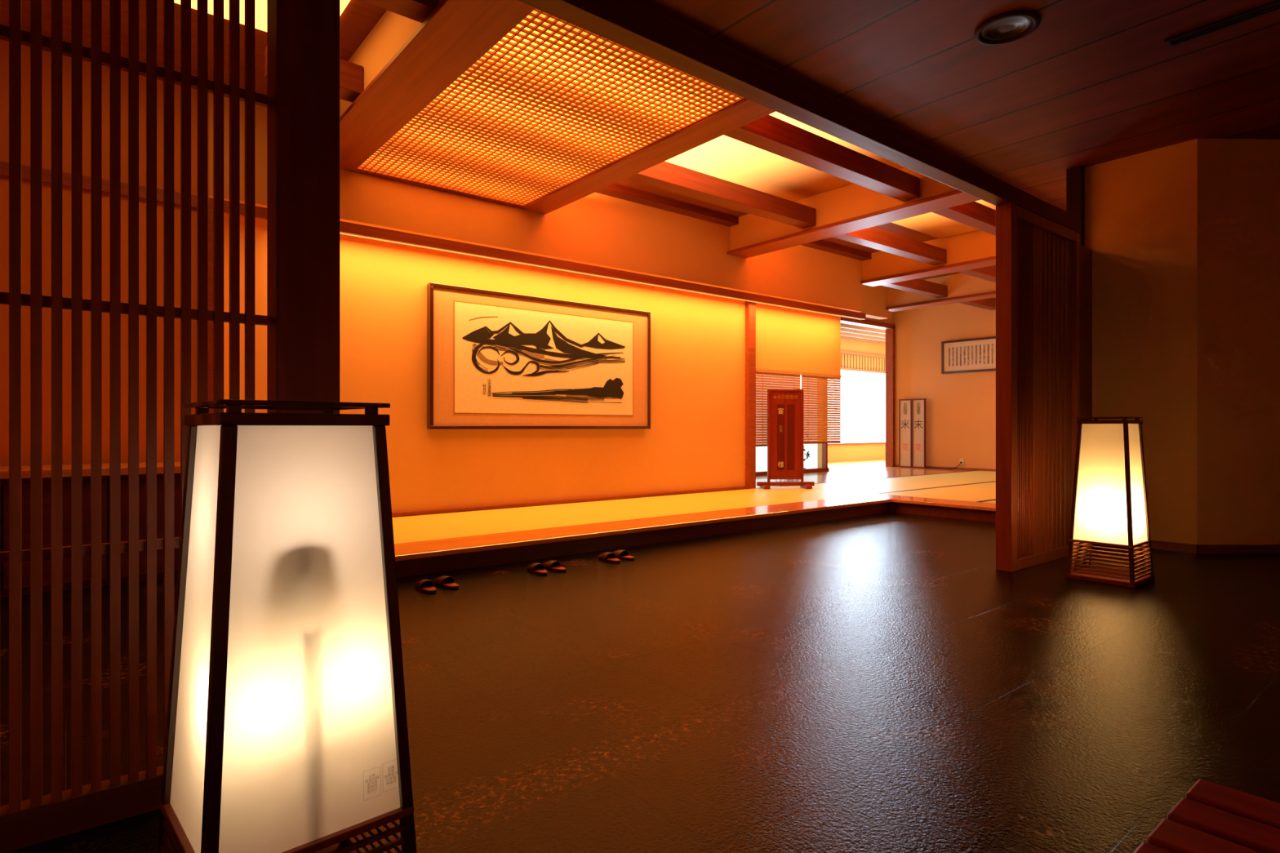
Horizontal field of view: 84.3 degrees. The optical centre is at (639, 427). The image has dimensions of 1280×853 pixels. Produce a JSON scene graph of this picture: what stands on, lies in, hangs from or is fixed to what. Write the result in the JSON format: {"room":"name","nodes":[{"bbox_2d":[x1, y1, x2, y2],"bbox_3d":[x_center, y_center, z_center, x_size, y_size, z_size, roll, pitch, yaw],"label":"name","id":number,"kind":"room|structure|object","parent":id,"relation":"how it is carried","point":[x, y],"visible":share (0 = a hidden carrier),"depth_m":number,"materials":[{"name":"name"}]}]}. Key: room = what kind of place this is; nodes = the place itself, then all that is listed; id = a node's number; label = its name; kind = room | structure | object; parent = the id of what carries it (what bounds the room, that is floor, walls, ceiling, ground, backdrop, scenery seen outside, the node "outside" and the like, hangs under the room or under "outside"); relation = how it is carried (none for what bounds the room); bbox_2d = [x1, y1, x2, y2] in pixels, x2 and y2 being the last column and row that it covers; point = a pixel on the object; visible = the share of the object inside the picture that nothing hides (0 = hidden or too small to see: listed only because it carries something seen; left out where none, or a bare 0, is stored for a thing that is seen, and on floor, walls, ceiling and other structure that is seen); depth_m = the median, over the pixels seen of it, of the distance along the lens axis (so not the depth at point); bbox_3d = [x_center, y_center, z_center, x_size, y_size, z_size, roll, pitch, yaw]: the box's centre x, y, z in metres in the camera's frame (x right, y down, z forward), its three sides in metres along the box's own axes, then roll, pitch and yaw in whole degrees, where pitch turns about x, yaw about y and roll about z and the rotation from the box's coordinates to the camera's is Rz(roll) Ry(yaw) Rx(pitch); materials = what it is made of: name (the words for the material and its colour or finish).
{"room":"japanese inn entrance","nodes":[
{"label":"japanese inn entrance","id":0,"kind":"room"},
{"bbox_2d":[0,39,862,517],"bbox_3d":[-0.994,-0.875,7.639,10.870,3.750,0.575,0,0,-39],"label":"wall","id":1,"kind":"structure","parent":0,"point":[695,438],"depth_m":6.98,"materials":[{"name":"paint"}]},
{"bbox_2d":[208,208,213,413],"bbox_3d":[-3.287,-0.410,5.394,0.080,2.500,0.080,0,0,-39],"label":"trim","id":2,"kind":"structure","parent":1,"relation":"attached to","point":[210,211],"depth_m":5.37,"materials":[{"name":"brown wood"}]},
{"bbox_2d":[0,160,866,319],"bbox_3d":[-0.750,-1.705,7.441,10.800,0.090,0.040,0,0,-39],"label":"trim","id":3,"kind":"structure","parent":1,"relation":"attached to","point":[260,212],"depth_m":6.80,"materials":[{"name":"brown wood"}]},
{"bbox_2d":[426,282,650,429],"bbox_3d":[-0.972,-0.695,7.731,2.776,1.420,0.080,0,0,-39],"label":"painting","id":4,"kind":"object","parent":1,"relation":"attached to","point":[496,360],"visible":1,"depth_m":7.55,"materials":[{"name":"paper"}]},
{"bbox_2d":[391,485,748,517],"bbox_3d":[-1.012,0.820,7.725,6.390,0.040,0.060,0,0,-39],"label":"baseboard","id":5,"kind":"structure","parent":1,"relation":"attached to","point":[731,488],"depth_m":7.75,"materials":[{"name":"brown wood"}]},
{"bbox_2d":[339,232,861,319],"bbox_3d":[0.398,-1.660,8.407,7.700,0.016,0.010,0,0,-39],"label":"light strip","id":6,"kind":"object","parent":1,"relation":"attached to","point":[340,233],"visible":0.64,"depth_m":7.51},
{"bbox_2d":[595,182,871,260],"bbox_3d":[1.248,-2.605,8.986,5.690,0.090,0.155,0,0,-39],"label":"trim","id":7,"kind":"structure","parent":1,"relation":"attached to","point":[616,190],"depth_m":8.41,"materials":[{"name":"brown wood"}]},
{"bbox_2d":[745,301,755,488],"bbox_3d":[1.519,-0.470,9.787,0.140,2.620,0.100,0,0,-39],"label":"trim","id":8,"kind":"structure","parent":1,"relation":"attached to","point":[750,307],"depth_m":9.74,"materials":[{"name":"brown wood"}]},
{"bbox_2d":[755,368,800,446],"bbox_3d":[1.984,-0.282,10.151,0.980,1.086,0.030,0,0,-39],"label":"bamboo blind","id":9,"kind":"object","parent":1,"relation":"attached to","point":[783,383],"visible":0.57,"depth_m":9.97,"materials":[{"name":"brown wood"}]},
{"bbox_2d":[800,372,840,444],"bbox_3d":[2.769,-0.292,10.786,0.960,1.065,0.030,0,0,-39],"label":"bamboo blind","id":10,"kind":"object","parent":1,"relation":"attached to","point":[814,426],"visible":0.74,"depth_m":10.78,"materials":[{"name":"brown wood"}]},
{"bbox_2d":[0,0,960,279],"bbox_3d":[1.246,-2.700,8.472,15.600,0.100,5.800,0,0,-39],"label":"ceiling","id":11,"kind":"structure","parent":0,"point":[358,18],"depth_m":4.81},
{"bbox_2d":[173,0,350,31],"bbox_3d":[-2.254,-2.635,4.094,1.050,0.020,1.200,0,0,-39],"label":"window","id":12,"kind":"structure","parent":11,"relation":"attached to","point":[260,6],"depth_m":4.43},
{"bbox_2d":[339,0,442,117],"bbox_3d":[-1.619,-2.450,4.724,0.280,0.400,3.180,0,0,-39],"label":"wall","id":13,"kind":"structure","parent":11,"relation":"attached to","point":[393,30],"depth_m":4.56,"materials":[{"name":"paint"}]},
{"bbox_2d":[265,46,363,102],"bbox_3d":[-2.167,-2.375,4.718,0.570,0.190,0.180,0,0,-39],"label":"trim","id":14,"kind":"structure","parent":13,"relation":"attached to","point":[351,74],"depth_m":4.79,"materials":[{"name":"brown wood"}]},
{"bbox_2d":[360,0,437,22],"bbox_3d":[-2.313,-2.375,2.991,2.970,0.190,0.180,0,0,-39],"label":"trim","id":15,"kind":"structure","parent":13,"relation":"attached to","point":[419,11],"depth_m":3.84,"materials":[{"name":"brown wood"}]},
{"bbox_2d":[339,0,535,172],"bbox_3d":[-1.619,-2.225,4.724,0.390,0.050,3.180,0,0,-39],"label":"beam","id":16,"kind":"structure","parent":13,"relation":"attached to","point":[456,34],"depth_m":4.33,"materials":[{"name":"brown wood"}]},
{"bbox_2d":[348,8,745,209],"bbox_3d":[-0.830,-2.230,5.363,1.749,0.060,3.179,0,0,-39],"label":"lattice panel","id":17,"kind":"object","parent":13,"relation":"attached to","point":[555,102],"visible":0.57,"depth_m":5.05,"materials":[{"name":"brown wood"}]},
{"bbox_2d":[665,111,903,201],"bbox_3d":[1.136,-2.635,6.813,2.740,0.020,1.480,0,0,-39],"label":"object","id":18,"kind":"structure","parent":11,"relation":"attached to","point":[725,157],"depth_m":7.11,"materials":[{"name":"yellow plastic"}]},
{"bbox_2d":[729,166,956,250],"bbox_3d":[2.236,-2.450,7.846,0.240,0.400,3.180,0,0,-39],"label":"wall","id":19,"kind":"structure","parent":11,"relation":"attached to","point":[851,200],"depth_m":7.79,"materials":[{"name":"paint"}]},
{"bbox_2d":[626,160,815,228],"bbox_3d":[0.849,-2.375,7.160,2.770,0.190,0.180,0,0,-39],"label":"trim","id":20,"kind":"structure","parent":19,"relation":"attached to","point":[665,175],"depth_m":7.08,"materials":[{"name":"brown wood"}]},
{"bbox_2d":[724,114,919,201],"bbox_3d":[1.635,-2.375,6.188,2.770,0.190,0.180,0,0,-39],"label":"trim","id":21,"kind":"structure","parent":19,"relation":"attached to","point":[769,133],"depth_m":6.09,"materials":[{"name":"brown wood"}]},
{"bbox_2d":[726,189,981,258],"bbox_3d":[2.236,-2.225,7.846,0.350,0.050,3.180,0,0,-39],"label":"trim","id":22,"kind":"structure","parent":19,"relation":"attached to","point":[955,197],"depth_m":7.60,"materials":[{"name":"brown wood"}]},
{"bbox_2d":[833,226,946,265],"bbox_3d":[3.157,-2.375,9.029,2.670,0.190,0.180,0,0,-39],"label":"trim","id":23,"kind":"structure","parent":19,"relation":"attached to","point":[874,237],"depth_m":9.06,"materials":[{"name":"brown wood"}]},
{"bbox_2d":[932,201,995,235],"bbox_3d":[3.943,-2.375,8.057,2.670,0.190,0.180,0,0,-39],"label":"trim","id":24,"kind":"structure","parent":19,"relation":"attached to","point":[975,215],"depth_m":7.76,"materials":[{"name":"brown wood"}]},
{"bbox_2d":[862,230,995,280],"bbox_3d":[4.497,-2.450,9.677,0.220,0.400,3.180,0,0,-39],"label":"wall","id":25,"kind":"structure","parent":11,"relation":"attached to","point":[978,244],"depth_m":9.80,"materials":[{"name":"paint"}]},
{"bbox_2d":[880,278,947,297],"bbox_3d":[4.441,-2.375,11.677,2.200,0.190,0.180,0,0,-39],"label":"trim","id":26,"kind":"structure","parent":25,"relation":"attached to","point":[917,286],"depth_m":11.82,"materials":[{"name":"brown wood"}]},
{"bbox_2d":[860,256,995,286],"bbox_3d":[4.497,-2.225,9.677,0.330,0.050,3.180,0,0,-39],"label":"trim","id":27,"kind":"structure","parent":25,"relation":"attached to","point":[989,261],"depth_m":10.00,"materials":[{"name":"brown wood"}]},
{"bbox_2d":[887,273,995,306],"bbox_3d":[6.030,-2.450,11.638,0.210,0.400,4.300,0,0,-39],"label":"wall","id":28,"kind":"structure","parent":11,"relation":"attached to","point":[959,284],"depth_m":12.25,"materials":[{"name":"paint"}]},
{"bbox_2d":[885,291,995,311],"bbox_3d":[6.030,-2.225,11.638,0.320,0.050,4.300,0,0,-39],"label":"trim","id":29,"kind":"structure","parent":28,"relation":"attached to","point":[988,295],"depth_m":12.41,"materials":[{"name":"brown wood"}]},
{"bbox_2d":[958,265,995,282],"bbox_3d":[5.228,-2.375,10.706,2.200,0.190,0.180,0,0,-39],"label":"trim","id":30,"kind":"structure","parent":28,"relation":"attached to","point":[988,273],"depth_m":10.58,"materials":[{"name":"brown wood"}]},
{"bbox_2d":[891,200,995,238],"bbox_3d":[3.533,-2.635,8.548,2.550,0.020,1.160,0,0,-39],"label":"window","id":31,"kind":"structure","parent":11,"relation":"attached to","point":[931,224],"depth_m":9.15,"materials":[{"name":"yellow"}]},
{"bbox_3d":[-0.084,-2.450,5.967,0.170,0.400,3.180,0,0,-39],"label":"wall","id":32,"kind":"structure","parent":11,"relation":"attached to","visible":0},
{"bbox_2d":[523,98,775,213],"bbox_3d":[-0.084,-2.225,5.967,0.280,0.050,3.180,0,0,-39],"label":"beam","id":33,"kind":"structure","parent":32,"relation":"attached to","point":[744,112],"depth_m":5.66,"materials":[{"name":"brown wood"}]},
{"bbox_2d":[0,512,1279,852],"bbox_3d":[1.374,1.050,3.944,10.100,0.100,8.400,0,0,-39],"label":"floor","id":34,"kind":"structure","parent":0,"point":[871,683],"depth_m":2.67,"materials":[{"name":"stone"}]},
{"bbox_2d":[0,462,180,598],"bbox_3d":[-3.918,0.625,4.361,2.060,0.750,0.670,0,0,-39],"label":"cabinet","id":35,"kind":"object","parent":34,"relation":"on","point":[25,469],"visible":0.42,"depth_m":4.37,"materials":[{"name":"brown wood"}]},
{"bbox_2d":[0,0,268,852],"bbox_3d":[-1.714,-0.280,1.520,1.650,2.560,0.060,0,0,-39],"label":"slatted screen","id":36,"kind":"object","parent":34,"relation":"on","point":[38,819],"visible":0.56,"depth_m":1.79,"materials":[{"name":"brown wood"}]},
{"bbox_2d":[157,399,416,852],"bbox_3d":[-0.696,0.476,1.392,0.396,1.048,0.396,0,0,-43],"label":"lantern","id":37,"kind":"object","parent":34,"relation":"on","point":[286,731],"visible":1,"depth_m":1.28,"materials":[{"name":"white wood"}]},
{"bbox_2d":[365,773,378,793],"bbox_3d":[-0.508,0.674,1.341,0.026,0.034,0.001,0,-3,-43],"label":"print","id":38,"kind":"object","parent":37,"relation":"attached to","point":[374,774],"depth_m":1.34},
{"bbox_2d":[384,765,397,784],"bbox_3d":[-0.481,0.671,1.367,0.026,0.033,0.001,0,-3,-43],"label":"print","id":39,"kind":"object","parent":37,"relation":"attached to","point":[392,766],"depth_m":1.37},
{"bbox_2d":[266,0,339,413],"bbox_3d":[-0.988,-0.280,2.076,0.170,2.560,0.130,0,0,-39],"label":"column","id":40,"kind":"structure","parent":34,"relation":"on","point":[303,36],"depth_m":2.03,"materials":[{"name":"brown wood"}]},
{"bbox_2d":[414,579,436,593],"bbox_3d":[-1.319,0.969,4.362,0.097,0.063,0.260,0,0,-36],"label":"slipper","id":41,"kind":"object","parent":34,"relation":"on","point":[427,586],"visible":1,"depth_m":4.34,"materials":[{"name":"leather"}]},
{"bbox_2d":[432,575,459,589],"bbox_3d":[-1.223,0.969,4.466,0.260,0.063,0.097,0,0,45],"label":"slipper","id":42,"kind":"object","parent":34,"relation":"on","point":[446,582],"visible":0.99,"depth_m":4.44,"materials":[{"name":"leather"}]},
{"bbox_2d":[526,562,547,575],"bbox_3d":[-0.708,0.969,4.895,0.097,0.063,0.260,0,0,-33],"label":"slipper","id":43,"kind":"object","parent":34,"relation":"on","point":[535,568],"visible":1,"depth_m":4.87,"materials":[{"name":"leather"}]},
{"bbox_2d":[542,560,566,572],"bbox_3d":[-0.606,0.969,4.991,0.097,0.063,0.260,0,0,-42],"label":"slipper","id":44,"kind":"object","parent":34,"relation":"on","point":[554,566],"visible":0.88,"depth_m":4.97,"materials":[{"name":"leather"}]},
{"bbox_2d":[598,551,620,563],"bbox_3d":[-0.230,0.969,5.321,0.097,0.063,0.260,0,0,-35],"label":"slipper","id":45,"kind":"object","parent":34,"relation":"on","point":[608,557],"visible":1,"depth_m":5.30,"materials":[{"name":"leather"}]},
{"bbox_2d":[612,549,635,560],"bbox_3d":[-0.134,0.969,5.425,0.097,0.063,0.260,0,0,-43],"label":"slipper","id":46,"kind":"object","parent":34,"relation":"on","point":[620,554],"visible":0.8,"depth_m":5.39,"materials":[{"name":"leather"}]},
{"bbox_2d":[995,202,1079,572],"bbox_3d":[3.011,-0.280,5.315,1.230,2.560,0.110,0,0,-39],"label":"partition","id":47,"kind":"structure","parent":34,"relation":"on","point":[1037,256],"depth_m":5.18,"materials":[{"name":"red wood"}]},
{"bbox_2d":[1065,417,1155,588],"bbox_3d":[3.108,0.465,4.679,0.396,1.070,0.396,0,0,-39],"label":"lantern","id":48,"kind":"object","parent":34,"relation":"on","point":[1109,500],"visible":1,"depth_m":4.59,"materials":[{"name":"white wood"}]},
{"bbox_2d":[1133,778,1279,852],"bbox_3d":[0.739,0.800,0.701,0.990,0.400,0.520,0,0,-39],"label":"slatted bench","id":49,"kind":"object","parent":34,"relation":"on","point":[1211,817],"visible":1,"depth_m":1.07,"materials":[{"name":"brown wood"}]},
{"bbox_2d":[395,502,995,578],"bbox_3d":[3.228,0.935,11.300,17.560,0.130,8.500,0,0,-39],"label":"step","id":50,"kind":"structure","parent":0,"point":[426,566],"depth_m":6.07,"materials":[{"name":"brown wood"}]},
{"bbox_2d":[391,516,478,544],"bbox_3d":[-2.363,0.855,5.604,1.618,0.030,1.513,0,0,-39],"label":"mat","id":51,"kind":"object","parent":50,"relation":"on","point":[406,529],"visible":0.29,"depth_m":5.71,"materials":[{"name":"wicker"}]},
{"bbox_2d":[408,504,639,535],"bbox_3d":[-1.104,0.855,6.623,1.618,0.030,1.513,0,0,-39],"label":"mat","id":52,"kind":"object","parent":50,"relation":"on","point":[480,522],"visible":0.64,"depth_m":6.47,"materials":[{"name":"wicker"}]},
{"bbox_2d":[554,495,756,518],"bbox_3d":[0.154,0.855,7.643,1.618,0.030,1.513,0,0,-39],"label":"mat","id":53,"kind":"object","parent":50,"relation":"on","point":[654,506],"visible":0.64,"depth_m":7.54,"materials":[{"name":"wicker"}]},
{"bbox_2d":[394,493,995,561],"bbox_3d":[1.050,0.858,5.727,7.160,0.035,2.580,0,0,-39],"label":"trim","id":54,"kind":"structure","parent":50,"relation":"attached to","point":[429,548],"depth_m":6.09,"materials":[{"name":"brown wood"}]},
{"bbox_2d":[666,486,874,506],"bbox_3d":[1.662,0.855,8.864,2.258,0.030,1.513,0,0,-39],"label":"mat","id":55,"kind":"object","parent":50,"relation":"on","point":[776,495],"visible":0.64,"depth_m":8.72,"materials":[{"name":"wicker"}]},
{"bbox_2d":[756,389,814,488],"bbox_3d":[2.020,0.151,9.820,0.800,1.370,0.320,0,0,-3],"label":"sign","id":56,"kind":"object","parent":55,"relation":"on","point":[784,406],"visible":1,"depth_m":9.80,"materials":[{"name":"wood"}]},
{"bbox_2d":[784,480,950,493],"bbox_3d":[3.311,0.855,10.209,1.953,0.031,1.498,0,0,-39],"label":"mat","id":57,"kind":"object","parent":50,"relation":"on","point":[857,486],"visible":0.6,"depth_m":10.18,"materials":[{"name":"wicker"}]},
{"bbox_2d":[866,475,995,485],"bbox_3d":[4.834,0.855,11.442,1.953,0.031,1.498,0,0,-39],"label":"mat","id":58,"kind":"object","parent":50,"relation":"on","point":[922,479],"visible":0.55,"depth_m":11.29,"materials":[{"name":"wicker"}]},
{"bbox_2d":[879,485,995,502],"bbox_3d":[4.190,0.855,9.123,1.953,0.031,1.283,0,0,-39],"label":"mat","id":59,"kind":"object","parent":50,"relation":"on","point":[952,492],"visible":0.48,"depth_m":9.04,"materials":[{"name":"wicker"}]},
{"bbox_2d":[927,470,995,478],"bbox_3d":[6.357,0.855,12.675,1.953,0.031,1.498,0,0,-39],"label":"mat","id":60,"kind":"object","parent":50,"relation":"on","point":[986,474],"visible":0.4,"depth_m":12.67,"materials":[{"name":"wicker"}]},
{"bbox_2d":[958,481,995,488],"bbox_3d":[5.713,0.855,10.356,1.953,0.031,1.283,0,0,-39],"label":"mat","id":61,"kind":"object","parent":50,"relation":"on","point":[992,484],"visible":0.19,"depth_m":10.33,"materials":[{"name":"wicker"}]},
{"bbox_2d":[981,499,995,503],"bbox_3d":[5.002,0.855,8.120,1.953,0.031,1.283,0,0,-39],"label":"mat","id":62,"kind":"object","parent":50,"relation":"on","point":[993,501],"visible":0.07,"depth_m":8.04,"materials":[{"name":"wicker"}]},
{"bbox_2d":[817,385,822,468],"bbox_3d":[2.887,-0.765,14.748,0.150,3.270,2.310,0,0,-39],"label":"wall","id":63,"kind":"structure","parent":0,"point":[820,446],"depth_m":13.84,"materials":[{"name":"paint"}]},
{"bbox_2d":[840,322,885,344],"bbox_3d":[5.495,-2.260,16.970,6.700,0.080,1.660,0,0,-39],"label":"window blind","id":64,"kind":"object","parent":63,"relation":"attached to","point":[862,334],"depth_m":17.00,"materials":[{"name":"brown wood"}]},
{"bbox_2d":[827,338,885,462],"bbox_3d":[4.837,-0.765,17.782,6.900,3.270,0.150,0,0,-39],"label":"wall","id":65,"kind":"structure","parent":0,"point":[860,451],"depth_m":18.41,"materials":[{"name":"paint"}]},
{"bbox_2d":[827,369,885,443],"bbox_3d":[5.203,-0.550,18.046,4.400,1.900,0.020,0,0,-39],"label":"window","id":66,"kind":"structure","parent":65,"relation":"in","point":[863,394],"depth_m":18.54,"materials":[{"name":"white glass"}]},
{"bbox_2d":[827,442,885,444],"bbox_3d":[4.897,0.410,17.708,6.700,0.040,0.120,0,0,-39],"label":"trim","id":67,"kind":"structure","parent":65,"relation":"attached to","point":[855,443],"depth_m":18.20,"materials":[{"name":"brown wood"}]},
{"bbox_2d":[840,350,885,373],"bbox_3d":[4.910,-1.700,17.693,6.700,0.480,0.080,0,0,-39],"label":"slatted screen","id":68,"kind":"object","parent":65,"relation":"attached to","point":[845,353],"depth_m":18.41,"materials":[{"name":"brown wood"}]},
{"bbox_2d":[755,458,974,488],"bbox_3d":[4.469,0.857,14.988,10.990,0.027,4.330,0,0,-39],"label":"floor","id":69,"kind":"structure","parent":0,"point":[849,470],"depth_m":13.41,"materials":[{"name":"beige wood"}]},
{"bbox_2d":[803,446,809,469],"bbox_3d":[2.868,0.388,13.300,1.075,0.930,0.105,0,0,-39],"label":"shrub","id":70,"kind":"object","parent":69,"relation":"on","point":[807,454],"visible":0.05,"depth_m":13.53,"materials":[{"name":"green plant"}]},
{"bbox_2d":[898,399,911,467],"bbox_3d":[5.627,0.117,14.979,0.040,1.450,0.290,0,0,-39],"label":"notice board","id":71,"kind":"object","parent":69,"relation":"on","point":[904,405],"visible":1,"depth_m":14.97,"materials":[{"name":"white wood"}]},
{"bbox_2d":[911,398,925,468],"bbox_3d":[5.816,0.117,14.746,0.040,1.450,0.290,0,0,-39],"label":"notice board","id":72,"kind":"object","parent":69,"relation":"on","point":[918,405],"visible":1,"depth_m":14.74,"materials":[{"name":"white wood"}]},
{"bbox_2d":[858,284,888,319],"bbox_3d":[3.721,-2.350,12.606,2.250,0.600,0.190,0,0,-39],"label":"wall","id":73,"kind":"structure","parent":0,"point":[874,298],"depth_m":12.99,"materials":[{"name":"paint"}]},
{"bbox_2d":[866,311,892,324],"bbox_3d":[2.689,-2.475,13.205,7.200,0.550,0.160,0,0,-39],"label":"wall","id":74,"kind":"structure","parent":0,"point":[889,320],"depth_m":15.23,"materials":[{"name":"paint"}]},
{"bbox_2d":[840,316,895,466],"bbox_3d":[4.526,-0.699,14.615,2.430,3.083,0.180,0,0,-39],"label":"door frame","id":75,"kind":"structure","parent":74,"relation":"in","point":[890,328],"depth_m":15.29,"materials":[{"name":"brown wood"}]},
{"bbox_2d":[892,297,995,469],"bbox_3d":[7.446,-0.875,13.075,0.170,3.750,6.250,0,0,-39],"label":"wall","id":76,"kind":"structure","parent":0,"point":[961,407],"depth_m":14.38,"materials":[{"name":"paint"}]},
{"bbox_2d":[631,0,1066,211],"bbox_3d":[2.986,-2.430,6.323,15.600,0.460,0.130,0,0,-39],"label":"trim","id":77,"kind":"structure","parent":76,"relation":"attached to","point":[634,1],"depth_m":4.78,"materials":[{"name":"brown wood"}]},
{"bbox_2d":[893,464,995,471],"bbox_3d":[7.352,0.822,13.024,0.040,0.043,5.990,0,0,-39],"label":"baseboard","id":78,"kind":"structure","parent":76,"relation":"attached to","point":[895,465],"depth_m":14.13,"materials":[{"name":"brown wood"}]},
{"bbox_2d":[926,458,964,469],"bbox_3d":[6.200,0.729,14.386,0.067,0.218,0.744,0,0,-44],"label":"wall outlet","id":79,"kind":"object","parent":76,"relation":"attached to","point":[962,460],"visible":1,"depth_m":14.17,"materials":[{"name":"plastic"}]},
{"bbox_2d":[941,336,995,373],"bbox_3d":[6.739,-1.430,13.757,0.050,0.660,1.800,0,0,-39],"label":"calligraphy","id":80,"kind":"object","parent":76,"relation":"attached to","point":[976,354],"visible":0.64,"depth_m":14.02,"materials":[{"name":"paper"}]},
{"bbox_2d":[960,297,995,310],"bbox_3d":[6.170,-2.375,13.077,1.810,0.190,0.180,0,0,-39],"label":"trim","id":81,"kind":"structure","parent":76,"relation":"attached to","point":[989,304],"depth_m":13.21,"materials":[{"name":"brown wood"}]},
{"bbox_2d":[635,0,1279,209],"bbox_3d":[2.803,-2.350,2.894,11.000,0.100,4.970,0,0,-39],"label":"ceiling","id":82,"kind":"structure","parent":0,"point":[1096,82],"depth_m":4.53,"materials":[{"name":"brown wood"}]},
{"bbox_2d":[973,9,1040,45],"bbox_3d":[2.105,-2.291,4.059,0.340,0.018,0.340,0,0,-39],"label":"recessed light","id":83,"kind":"object","parent":82,"relation":"attached to","point":[1011,26],"visible":1,"depth_m":4.05,"materials":[{"name":"black plastic"}]},
{"bbox_2d":[981,16,1032,39],"bbox_3d":[2.105,-2.295,4.059,0.260,0.006,0.260,0,0,-39],"label":"bulb","id":84,"kind":"object","parent":83,"relation":"attached to","point":[1004,28],"depth_m":4.06,"materials":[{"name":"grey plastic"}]},
{"bbox_2d":[1164,0,1279,47],"bbox_3d":[3.491,-2.294,3.792,0.100,0.012,1.100,0,0,-39],"label":"ceiling vent","id":85,"kind":"object","parent":82,"relation":"in","point":[1271,6],"visible":1,"depth_m":4.01,"materials":[{"name":"black plastic"}]},
{"bbox_2d":[1084,138,1279,544],"bbox_3d":[5.966,-0.650,5.178,4.636,3.300,0.734,0,0,29],"label":"wall","id":86,"kind":"structure","parent":0,"point":[1183,238],"depth_m":5.64,"materials":[{"name":"beige paint"}]},
{"bbox_2d":[1079,244,1092,544],"bbox_3d":[3.683,-0.280,6.007,0.675,2.560,0.060,0,0,-39],"label":"trim","id":87,"kind":"structure","parent":86,"relation":"attached to","point":[1085,253],"depth_m":6.09,"materials":[{"name":"brown wood"}]},
{"bbox_2d":[1137,539,1279,554],"bbox_3d":[5.924,0.965,5.134,4.621,0.070,0.655,0,0,29],"label":"baseboard","id":88,"kind":"structure","parent":86,"relation":"attached to","point":[1155,544],"depth_m":5.61,"materials":[{"name":"brown wood"}]},
{"bbox_3d":[2.214,-0.875,11.765,4.750,3.750,1.800,0,0,-39],"label":"wall","id":89,"kind":"structure","parent":0,"visible":0},
{"bbox_2d":[755,373,817,471],"bbox_3d":[1.712,-0.300,12.465,4.550,2.200,0.020,0,0,-39],"label":"window","id":90,"kind":"structure","parent":89,"relation":"in","point":[761,451],"depth_m":13.57,"materials":[{"name":"white glass"}]},
{"bbox_2d":[755,378,829,475],"bbox_3d":[1.863,-0.329,12.318,4.600,2.343,0.080,0,0,-39],"label":"trim","id":91,"kind":"structure","parent":89,"relation":"attached to","point":[824,468],"depth_m":13.68,"materials":[{"name":"brown wood"}]},
{"bbox_3d":[6.649,-0.875,8.537,7.120,3.750,0.100,0,0,-39],"label":"wall","id":92,"kind":"structure","parent":0,"visible":0},
{"bbox_2d":[1066,164,1084,246],"bbox_3d":[3.858,-0.825,6.264,0.080,3.650,0.120,0,0,-39],"label":"trim","id":93,"kind":"structure","parent":92,"relation":"attached to","point":[1075,176],"depth_m":6.23,"materials":[{"name":"brown wood"}]},
{"bbox_3d":[-1.299,-0.650,-0.859,0.100,3.300,4.300,0,0,-39],"label":"wall","id":94,"kind":"structure","parent":0,"visible":0},
{"bbox_2d":[517,0,1080,233],"bbox_3d":[0.466,-1.620,3.254,7.820,0.120,0.110,0,0,-39],"label":"beam","id":95,"kind":"structure","parent":94,"relation":"attached to","point":[628,24],"depth_m":3.34,"materials":[{"name":"brown wood"}]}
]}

